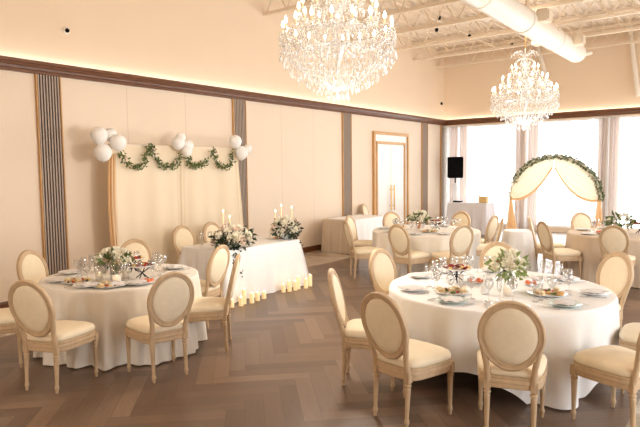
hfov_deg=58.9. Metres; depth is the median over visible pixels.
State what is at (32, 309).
dining chair
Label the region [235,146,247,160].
balloon
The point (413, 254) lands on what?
seat cushion
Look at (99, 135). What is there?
balloon
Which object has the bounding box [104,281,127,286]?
dinner plate
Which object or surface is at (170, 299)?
dining chair
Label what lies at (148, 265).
tray
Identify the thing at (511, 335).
dining chair
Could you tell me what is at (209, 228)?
dining chair
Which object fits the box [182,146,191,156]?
balloon
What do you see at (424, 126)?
trim
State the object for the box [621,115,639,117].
window
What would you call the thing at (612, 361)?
seat cushion
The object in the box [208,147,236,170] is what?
leaf garland
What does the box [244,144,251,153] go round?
balloon
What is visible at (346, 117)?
trim
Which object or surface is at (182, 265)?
dinner plate
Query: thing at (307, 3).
joist
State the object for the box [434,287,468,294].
serving platter
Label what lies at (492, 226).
dining chair
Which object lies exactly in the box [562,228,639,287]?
tablecloth
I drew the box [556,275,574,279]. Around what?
napkin
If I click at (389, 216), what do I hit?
dining chair
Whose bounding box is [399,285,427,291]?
dinner plate
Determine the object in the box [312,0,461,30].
joist
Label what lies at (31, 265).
dining chair
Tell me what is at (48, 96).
trim
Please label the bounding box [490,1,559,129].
crystal chandelier
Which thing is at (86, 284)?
napkin
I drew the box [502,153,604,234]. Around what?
arch
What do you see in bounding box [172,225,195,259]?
dining chair
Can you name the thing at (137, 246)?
dining chair
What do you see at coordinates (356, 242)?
seat cushion
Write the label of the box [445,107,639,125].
trim
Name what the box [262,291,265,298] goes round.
pillar candle
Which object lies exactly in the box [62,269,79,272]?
napkin
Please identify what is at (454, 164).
loudspeaker
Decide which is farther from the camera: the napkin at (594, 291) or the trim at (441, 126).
the trim at (441, 126)
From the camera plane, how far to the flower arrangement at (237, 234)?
8.24 m
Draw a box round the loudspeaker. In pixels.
[447,157,462,177]
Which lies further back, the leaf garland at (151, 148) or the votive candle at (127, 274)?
the leaf garland at (151, 148)
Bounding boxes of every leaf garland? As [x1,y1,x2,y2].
[118,143,183,170]
[184,155,208,169]
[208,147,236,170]
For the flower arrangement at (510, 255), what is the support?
on the tablecloth at (453, 327)
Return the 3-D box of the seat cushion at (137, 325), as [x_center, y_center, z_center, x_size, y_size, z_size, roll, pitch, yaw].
[-1.544,1.032,5.417,0.507,0.084,0.500,-4,6,-38]
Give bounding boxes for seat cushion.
[0,308,15,324]
[26,320,94,341]
[126,315,183,333]
[190,297,225,312]
[200,280,219,292]
[344,319,366,338]
[351,246,376,253]
[354,240,371,245]
[377,339,450,368]
[395,250,429,258]
[431,251,465,259]
[476,244,487,250]
[477,349,546,377]
[536,242,564,248]
[544,248,580,255]
[574,345,639,377]
[601,253,635,260]
[619,322,639,343]
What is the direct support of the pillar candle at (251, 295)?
on the floor
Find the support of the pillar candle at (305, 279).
on the floor
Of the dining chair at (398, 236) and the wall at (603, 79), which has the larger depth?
the wall at (603, 79)
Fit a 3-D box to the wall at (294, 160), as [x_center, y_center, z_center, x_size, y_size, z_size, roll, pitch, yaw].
[-2.536,-1.765,10.391,0.200,5.820,21.560,3,6,37]
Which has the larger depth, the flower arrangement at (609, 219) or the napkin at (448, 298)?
the flower arrangement at (609, 219)
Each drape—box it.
[108,154,117,262]
[110,145,243,263]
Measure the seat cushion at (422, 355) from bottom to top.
0.084 m
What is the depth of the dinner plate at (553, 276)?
5.77 m
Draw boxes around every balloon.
[90,127,107,144]
[94,144,111,162]
[106,128,116,141]
[110,134,125,151]
[172,136,184,150]
[176,132,185,140]
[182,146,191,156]
[183,140,193,148]
[229,135,241,148]
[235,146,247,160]
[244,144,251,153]
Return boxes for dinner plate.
[45,276,72,281]
[58,269,83,273]
[72,281,100,287]
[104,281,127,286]
[125,279,152,284]
[163,264,186,268]
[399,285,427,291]
[407,272,432,277]
[435,295,467,302]
[547,299,581,306]
[551,275,579,280]
[576,288,609,294]
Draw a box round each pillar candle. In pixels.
[238,296,242,305]
[241,288,245,303]
[249,292,253,302]
[255,291,259,300]
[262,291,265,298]
[281,283,285,292]
[287,280,291,291]
[293,280,297,290]
[296,276,300,288]
[304,278,307,287]
[308,274,311,286]
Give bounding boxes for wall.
[0,0,443,301]
[444,24,639,232]
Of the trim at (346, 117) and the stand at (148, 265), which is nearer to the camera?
the stand at (148, 265)
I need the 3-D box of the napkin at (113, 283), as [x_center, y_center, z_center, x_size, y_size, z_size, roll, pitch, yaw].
[-2.080,0.702,5.715,0.220,0.030,0.165,1,5,18]
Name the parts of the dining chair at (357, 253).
backrest, frame, leg, leg, seat frame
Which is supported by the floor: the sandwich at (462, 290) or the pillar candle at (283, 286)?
the pillar candle at (283, 286)
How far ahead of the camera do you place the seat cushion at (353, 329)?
4.99 m
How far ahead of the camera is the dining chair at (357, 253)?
9.92 m
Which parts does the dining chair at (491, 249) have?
backrest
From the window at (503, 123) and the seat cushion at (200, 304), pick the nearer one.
the seat cushion at (200, 304)
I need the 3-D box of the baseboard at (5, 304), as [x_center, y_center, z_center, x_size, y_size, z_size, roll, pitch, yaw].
[-2.416,1.078,10.540,0.025,0.125,21.560,3,6,37]
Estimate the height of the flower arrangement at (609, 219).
0.400 m
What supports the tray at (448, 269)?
on the stand at (448, 269)
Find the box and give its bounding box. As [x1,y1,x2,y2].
[478,196,488,202]
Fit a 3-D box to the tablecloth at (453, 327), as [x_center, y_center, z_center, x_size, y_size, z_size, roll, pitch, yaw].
[1.716,1.089,5.528,2.113,0.752,2.144,3,6,37]
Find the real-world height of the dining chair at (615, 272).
1.022 m
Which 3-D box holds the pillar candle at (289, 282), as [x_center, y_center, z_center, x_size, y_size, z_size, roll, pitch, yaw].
[-0.485,1.142,9.004,0.068,0.188,0.067,3,6,37]
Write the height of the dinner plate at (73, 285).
0.023 m
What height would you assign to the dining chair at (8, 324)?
1.022 m
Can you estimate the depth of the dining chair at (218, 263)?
6.93 m
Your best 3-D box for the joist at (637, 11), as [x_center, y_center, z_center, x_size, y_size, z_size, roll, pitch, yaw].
[6.037,-4.523,12.427,10.703,0.540,0.100,3,6,37]
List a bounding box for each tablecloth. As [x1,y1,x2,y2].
[33,263,206,370]
[178,236,308,302]
[321,219,354,253]
[372,225,480,277]
[389,269,619,409]
[445,202,496,234]
[501,229,537,271]
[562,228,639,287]
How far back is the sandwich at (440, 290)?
5.20 m
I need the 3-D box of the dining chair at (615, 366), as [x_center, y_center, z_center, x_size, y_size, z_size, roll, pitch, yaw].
[2.248,1.066,4.155,0.519,1.022,0.654,-3,5,-26]
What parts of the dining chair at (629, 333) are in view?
leg, seat frame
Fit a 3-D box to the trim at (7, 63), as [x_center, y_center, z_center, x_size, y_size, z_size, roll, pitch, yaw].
[-2.411,-2.273,10.251,0.130,0.170,21.560,3,6,37]
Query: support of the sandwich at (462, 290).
on the serving platter at (435, 290)
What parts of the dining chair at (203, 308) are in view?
seat frame, leg, leg, frame, backrest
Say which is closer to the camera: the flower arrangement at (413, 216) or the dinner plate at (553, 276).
the dinner plate at (553, 276)
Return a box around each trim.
[0,55,445,124]
[34,74,68,275]
[232,99,248,229]
[342,113,351,216]
[421,123,427,224]
[440,125,444,222]
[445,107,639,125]
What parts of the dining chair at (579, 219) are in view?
backrest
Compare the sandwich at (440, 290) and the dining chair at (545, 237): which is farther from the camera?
the dining chair at (545, 237)
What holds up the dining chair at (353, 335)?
on the floor
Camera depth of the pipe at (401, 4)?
13.75 m
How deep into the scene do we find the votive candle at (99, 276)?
6.02 m
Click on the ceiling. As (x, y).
(388, 6)
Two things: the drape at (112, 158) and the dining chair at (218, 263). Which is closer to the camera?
the dining chair at (218, 263)
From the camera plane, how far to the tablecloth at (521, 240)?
10.27 m
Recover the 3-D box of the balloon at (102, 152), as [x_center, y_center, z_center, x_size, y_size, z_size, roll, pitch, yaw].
[-3.260,-0.909,8.515,0.259,0.291,0.259,3,6,37]
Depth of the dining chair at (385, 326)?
4.23 m
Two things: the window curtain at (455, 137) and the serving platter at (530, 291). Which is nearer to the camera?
the serving platter at (530, 291)
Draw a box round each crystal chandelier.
[279,0,396,100]
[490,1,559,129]
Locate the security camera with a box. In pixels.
[63,27,69,33]
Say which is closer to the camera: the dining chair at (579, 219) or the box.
the dining chair at (579, 219)
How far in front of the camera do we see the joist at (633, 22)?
16.50 m
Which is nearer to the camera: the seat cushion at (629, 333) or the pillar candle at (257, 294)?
the seat cushion at (629, 333)
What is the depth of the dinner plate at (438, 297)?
4.89 m
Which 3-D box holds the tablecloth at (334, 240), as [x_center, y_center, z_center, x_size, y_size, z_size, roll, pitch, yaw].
[0.866,0.477,13.671,0.927,0.762,1.702,3,6,37]
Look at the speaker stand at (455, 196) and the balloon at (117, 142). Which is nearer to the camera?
the balloon at (117, 142)
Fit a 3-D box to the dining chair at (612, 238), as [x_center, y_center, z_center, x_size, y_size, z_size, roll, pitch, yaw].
[4.729,0.666,9.018,0.519,1.022,0.654,3,6,40]
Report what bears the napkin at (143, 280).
on the dinner plate at (136, 279)
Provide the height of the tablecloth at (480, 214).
0.899 m
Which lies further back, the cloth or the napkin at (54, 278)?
the cloth
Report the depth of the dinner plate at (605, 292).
5.13 m
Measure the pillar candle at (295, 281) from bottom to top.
0.163 m
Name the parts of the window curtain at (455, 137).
sheer panel, drape panel, sheer panel, drape panel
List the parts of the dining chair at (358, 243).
frame, backrest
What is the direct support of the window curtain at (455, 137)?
on the floor
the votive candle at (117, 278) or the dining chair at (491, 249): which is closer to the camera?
the votive candle at (117, 278)
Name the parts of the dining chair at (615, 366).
leg, seat frame, leg, leg, frame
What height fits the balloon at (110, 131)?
0.224 m
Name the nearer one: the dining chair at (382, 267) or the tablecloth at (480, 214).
the dining chair at (382, 267)
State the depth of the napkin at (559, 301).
4.70 m
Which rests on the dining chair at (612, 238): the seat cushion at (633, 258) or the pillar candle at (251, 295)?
the seat cushion at (633, 258)
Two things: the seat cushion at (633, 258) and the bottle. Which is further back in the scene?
the seat cushion at (633, 258)
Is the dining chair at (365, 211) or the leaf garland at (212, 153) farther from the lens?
the dining chair at (365, 211)
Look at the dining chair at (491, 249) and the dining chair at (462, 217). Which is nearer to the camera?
the dining chair at (491, 249)
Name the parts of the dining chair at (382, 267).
backrest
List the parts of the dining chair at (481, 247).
frame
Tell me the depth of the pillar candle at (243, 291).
8.15 m
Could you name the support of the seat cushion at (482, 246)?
on the dining chair at (481, 247)
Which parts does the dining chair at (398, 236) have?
backrest, frame, leg, seat frame, leg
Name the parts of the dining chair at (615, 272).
backrest, leg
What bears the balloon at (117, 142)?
attached to the balloon at (110, 131)
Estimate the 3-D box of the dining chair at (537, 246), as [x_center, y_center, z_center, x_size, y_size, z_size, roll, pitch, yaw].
[4.168,0.562,10.457,0.654,1.022,0.519,1,5,23]
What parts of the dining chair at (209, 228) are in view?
backrest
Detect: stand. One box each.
[107,144,226,147]
[129,256,144,271]
[129,263,153,278]
[441,265,472,282]
[451,178,458,201]
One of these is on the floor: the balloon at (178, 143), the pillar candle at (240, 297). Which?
the pillar candle at (240, 297)
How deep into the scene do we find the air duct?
10.25 m
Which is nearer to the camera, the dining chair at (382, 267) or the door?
the dining chair at (382, 267)
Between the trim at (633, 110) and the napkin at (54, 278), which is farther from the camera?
the trim at (633, 110)
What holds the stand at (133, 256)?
on the tablecloth at (109, 310)
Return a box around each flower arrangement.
[93,246,134,280]
[209,224,256,276]
[269,215,304,254]
[406,210,431,228]
[484,248,530,290]
[601,211,638,229]
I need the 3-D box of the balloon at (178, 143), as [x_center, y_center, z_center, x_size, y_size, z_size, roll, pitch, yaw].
[-2.402,-1.185,9.615,0.219,0.246,0.219,3,6,37]
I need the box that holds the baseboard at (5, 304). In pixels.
[0,222,442,307]
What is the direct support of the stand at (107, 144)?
on the floor
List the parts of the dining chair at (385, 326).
leg, backrest, frame, leg, leg, seat frame, leg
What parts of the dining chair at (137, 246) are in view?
backrest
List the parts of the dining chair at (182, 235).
backrest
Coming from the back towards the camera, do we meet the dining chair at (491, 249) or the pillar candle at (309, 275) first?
the pillar candle at (309, 275)
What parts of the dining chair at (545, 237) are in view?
leg, backrest, frame, leg, seat frame, leg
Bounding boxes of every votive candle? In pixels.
[95,271,103,280]
[112,274,120,281]
[122,269,130,277]
[503,285,512,295]
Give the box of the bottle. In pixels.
[480,274,488,293]
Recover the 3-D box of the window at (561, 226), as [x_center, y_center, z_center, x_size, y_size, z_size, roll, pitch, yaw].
[7.172,-1.162,16.706,2.150,3.160,0.070,3,6,37]
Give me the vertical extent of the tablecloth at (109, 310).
0.752 m
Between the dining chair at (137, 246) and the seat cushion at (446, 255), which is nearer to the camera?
the dining chair at (137, 246)
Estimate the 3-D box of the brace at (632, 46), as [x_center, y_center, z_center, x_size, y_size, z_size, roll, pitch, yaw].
[8.429,-4.089,15.226,0.356,1.900,0.124,3,6,37]
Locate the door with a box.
[372,131,408,224]
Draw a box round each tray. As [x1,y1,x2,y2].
[129,263,153,267]
[441,265,472,270]
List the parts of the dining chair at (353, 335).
frame, backrest, leg, leg, seat frame, leg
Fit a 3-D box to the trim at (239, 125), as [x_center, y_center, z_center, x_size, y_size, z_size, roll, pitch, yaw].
[-1.605,-0.683,11.470,0.045,3.224,0.361,3,6,37]
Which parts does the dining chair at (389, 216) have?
backrest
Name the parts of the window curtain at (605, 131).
sheer panel, drape panel, sheer panel, drape panel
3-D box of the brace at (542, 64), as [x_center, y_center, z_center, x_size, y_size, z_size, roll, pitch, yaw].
[6.571,-4.217,16.650,0.585,1.778,0.124,3,6,37]
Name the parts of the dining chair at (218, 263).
seat frame, frame, backrest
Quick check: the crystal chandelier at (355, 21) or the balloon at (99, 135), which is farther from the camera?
the balloon at (99, 135)
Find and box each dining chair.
[0,308,22,367]
[8,280,98,393]
[16,250,48,283]
[117,239,151,262]
[124,272,194,382]
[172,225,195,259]
[188,254,240,351]
[200,244,229,328]
[203,222,221,242]
[328,268,394,390]
[343,221,376,278]
[345,215,371,265]
[360,292,454,426]
[362,204,368,214]
[369,248,396,295]
[382,211,401,225]
[388,224,430,273]
[431,225,473,270]
[450,211,470,225]
[476,218,503,255]
[477,301,546,426]
[479,241,516,269]
[481,215,498,243]
[528,216,564,274]
[537,221,581,278]
[570,212,592,229]
[570,333,639,426]
[596,251,633,329]
[598,225,635,265]
[619,322,639,393]
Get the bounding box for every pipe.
[390,0,504,50]
[456,3,529,41]
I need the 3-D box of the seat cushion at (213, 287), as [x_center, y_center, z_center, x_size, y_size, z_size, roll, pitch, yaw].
[-1.535,0.902,7.114,0.500,0.084,0.507,1,5,24]
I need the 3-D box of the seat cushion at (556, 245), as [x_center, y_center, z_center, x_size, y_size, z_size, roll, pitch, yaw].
[4.233,0.585,10.429,0.500,0.084,0.507,1,5,23]
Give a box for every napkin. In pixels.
[50,277,66,280]
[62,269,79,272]
[76,282,97,286]
[109,281,123,285]
[129,279,146,283]
[168,264,180,267]
[402,285,423,289]
[412,273,427,276]
[440,296,463,301]
[553,299,574,305]
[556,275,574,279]
[582,289,603,293]
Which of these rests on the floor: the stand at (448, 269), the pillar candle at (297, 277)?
the pillar candle at (297, 277)
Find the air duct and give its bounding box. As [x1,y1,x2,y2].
[460,0,592,62]
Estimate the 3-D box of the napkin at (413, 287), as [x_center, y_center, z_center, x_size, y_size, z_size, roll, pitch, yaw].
[0.883,0.696,5.373,0.165,0.030,0.220,-3,5,-30]
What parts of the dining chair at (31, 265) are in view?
backrest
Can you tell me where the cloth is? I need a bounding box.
[328,214,383,239]
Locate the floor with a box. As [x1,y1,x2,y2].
[0,229,639,426]
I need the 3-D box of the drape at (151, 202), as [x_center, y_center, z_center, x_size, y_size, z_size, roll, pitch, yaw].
[-2.354,-0.014,9.960,0.106,2.330,2.909,3,6,37]
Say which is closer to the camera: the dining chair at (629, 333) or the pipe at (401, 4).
the dining chair at (629, 333)
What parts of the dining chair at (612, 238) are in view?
backrest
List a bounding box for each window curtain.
[443,125,468,223]
[506,121,539,230]
[589,116,621,225]
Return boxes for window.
[468,123,507,224]
[539,118,591,227]
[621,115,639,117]
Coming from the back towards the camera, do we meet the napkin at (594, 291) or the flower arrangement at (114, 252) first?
the flower arrangement at (114, 252)
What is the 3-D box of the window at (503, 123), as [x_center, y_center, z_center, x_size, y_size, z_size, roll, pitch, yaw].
[5.246,-1.254,18.184,2.410,3.160,0.070,3,6,37]
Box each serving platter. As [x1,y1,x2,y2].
[61,278,93,283]
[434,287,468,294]
[527,288,567,296]
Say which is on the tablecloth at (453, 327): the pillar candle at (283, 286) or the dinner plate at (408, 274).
the dinner plate at (408, 274)
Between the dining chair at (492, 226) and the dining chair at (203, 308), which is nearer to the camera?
the dining chair at (203, 308)
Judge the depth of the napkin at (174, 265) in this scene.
6.70 m
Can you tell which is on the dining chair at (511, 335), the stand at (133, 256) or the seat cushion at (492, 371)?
the seat cushion at (492, 371)
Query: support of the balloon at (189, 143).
attached to the leaf garland at (151, 148)
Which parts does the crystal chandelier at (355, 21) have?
arm, arm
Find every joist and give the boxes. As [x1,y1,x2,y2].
[263,0,334,16]
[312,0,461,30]
[350,0,592,41]
[384,0,639,52]
[413,6,639,60]
[436,21,639,67]
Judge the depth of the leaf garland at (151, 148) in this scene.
9.20 m
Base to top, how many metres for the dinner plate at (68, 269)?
0.023 m
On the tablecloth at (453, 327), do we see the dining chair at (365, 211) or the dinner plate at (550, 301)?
the dinner plate at (550, 301)
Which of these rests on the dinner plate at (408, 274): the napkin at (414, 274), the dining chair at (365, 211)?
the napkin at (414, 274)
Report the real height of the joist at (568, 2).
0.540 m
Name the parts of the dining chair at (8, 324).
seat frame, leg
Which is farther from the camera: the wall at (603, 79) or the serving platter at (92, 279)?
the wall at (603, 79)
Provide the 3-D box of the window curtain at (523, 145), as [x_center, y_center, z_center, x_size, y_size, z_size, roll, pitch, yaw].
[6.143,-1.132,17.200,1.020,3.267,0.130,3,6,37]
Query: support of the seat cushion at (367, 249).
on the dining chair at (357, 253)
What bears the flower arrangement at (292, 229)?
on the tablecloth at (269, 263)
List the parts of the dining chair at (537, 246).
frame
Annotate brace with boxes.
[536,46,552,99]
[628,25,639,96]
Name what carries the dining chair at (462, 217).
on the floor
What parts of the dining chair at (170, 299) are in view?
leg, leg, seat frame, frame, backrest, leg, leg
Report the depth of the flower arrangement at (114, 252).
5.93 m
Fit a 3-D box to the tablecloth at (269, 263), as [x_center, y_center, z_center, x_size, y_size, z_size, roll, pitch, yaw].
[-1.232,0.849,9.106,1.233,0.762,1.998,3,6,37]
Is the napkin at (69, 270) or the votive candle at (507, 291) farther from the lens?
the napkin at (69, 270)
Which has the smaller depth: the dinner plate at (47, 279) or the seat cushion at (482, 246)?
the dinner plate at (47, 279)
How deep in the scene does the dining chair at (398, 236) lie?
9.32 m
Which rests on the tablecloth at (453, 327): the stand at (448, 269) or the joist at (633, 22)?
the stand at (448, 269)
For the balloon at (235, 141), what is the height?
0.269 m
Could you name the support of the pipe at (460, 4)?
attached to the joist
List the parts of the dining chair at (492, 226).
backrest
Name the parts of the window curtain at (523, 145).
sheer panel, drape panel, sheer panel, drape panel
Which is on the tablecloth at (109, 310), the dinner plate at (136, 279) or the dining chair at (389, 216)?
the dinner plate at (136, 279)
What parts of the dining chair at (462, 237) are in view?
seat frame, frame, backrest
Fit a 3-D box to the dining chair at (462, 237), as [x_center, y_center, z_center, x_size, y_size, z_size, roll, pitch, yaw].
[2.189,0.666,9.380,0.519,1.022,0.654,-2,5,-22]
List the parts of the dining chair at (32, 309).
leg, backrest, frame, leg, seat frame, leg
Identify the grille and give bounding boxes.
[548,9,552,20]
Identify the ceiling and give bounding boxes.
[300,0,639,52]
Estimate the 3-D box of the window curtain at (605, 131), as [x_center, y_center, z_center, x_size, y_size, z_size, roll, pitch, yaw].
[7.930,-1.046,15.827,0.812,3.267,0.138,3,6,37]
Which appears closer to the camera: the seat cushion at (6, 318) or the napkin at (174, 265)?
the seat cushion at (6, 318)
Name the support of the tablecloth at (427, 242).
on the round table
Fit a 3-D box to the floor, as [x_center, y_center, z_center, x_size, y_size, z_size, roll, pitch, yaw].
[1.816,1.343,7.297,10.700,0.001,21.560,3,6,37]
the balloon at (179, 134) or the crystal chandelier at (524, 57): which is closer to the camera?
the balloon at (179, 134)
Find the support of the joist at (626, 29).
attached to the ceiling
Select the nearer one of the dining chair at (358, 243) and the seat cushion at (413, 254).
the seat cushion at (413, 254)
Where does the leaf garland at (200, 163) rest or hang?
attached to the drape at (151, 202)
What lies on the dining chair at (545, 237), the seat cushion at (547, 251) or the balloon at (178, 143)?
the seat cushion at (547, 251)
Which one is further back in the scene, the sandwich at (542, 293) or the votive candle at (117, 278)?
the votive candle at (117, 278)
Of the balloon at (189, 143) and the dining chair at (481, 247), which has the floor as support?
the dining chair at (481, 247)
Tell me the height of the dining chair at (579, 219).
1.022 m
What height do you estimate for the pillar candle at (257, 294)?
0.137 m
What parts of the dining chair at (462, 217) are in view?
backrest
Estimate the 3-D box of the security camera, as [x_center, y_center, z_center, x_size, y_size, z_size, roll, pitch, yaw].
[-3.783,-2.739,8.485,0.067,0.100,0.098,3,6,37]
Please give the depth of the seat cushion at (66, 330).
5.04 m
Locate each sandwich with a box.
[438,288,444,292]
[459,288,466,292]
[538,290,545,295]

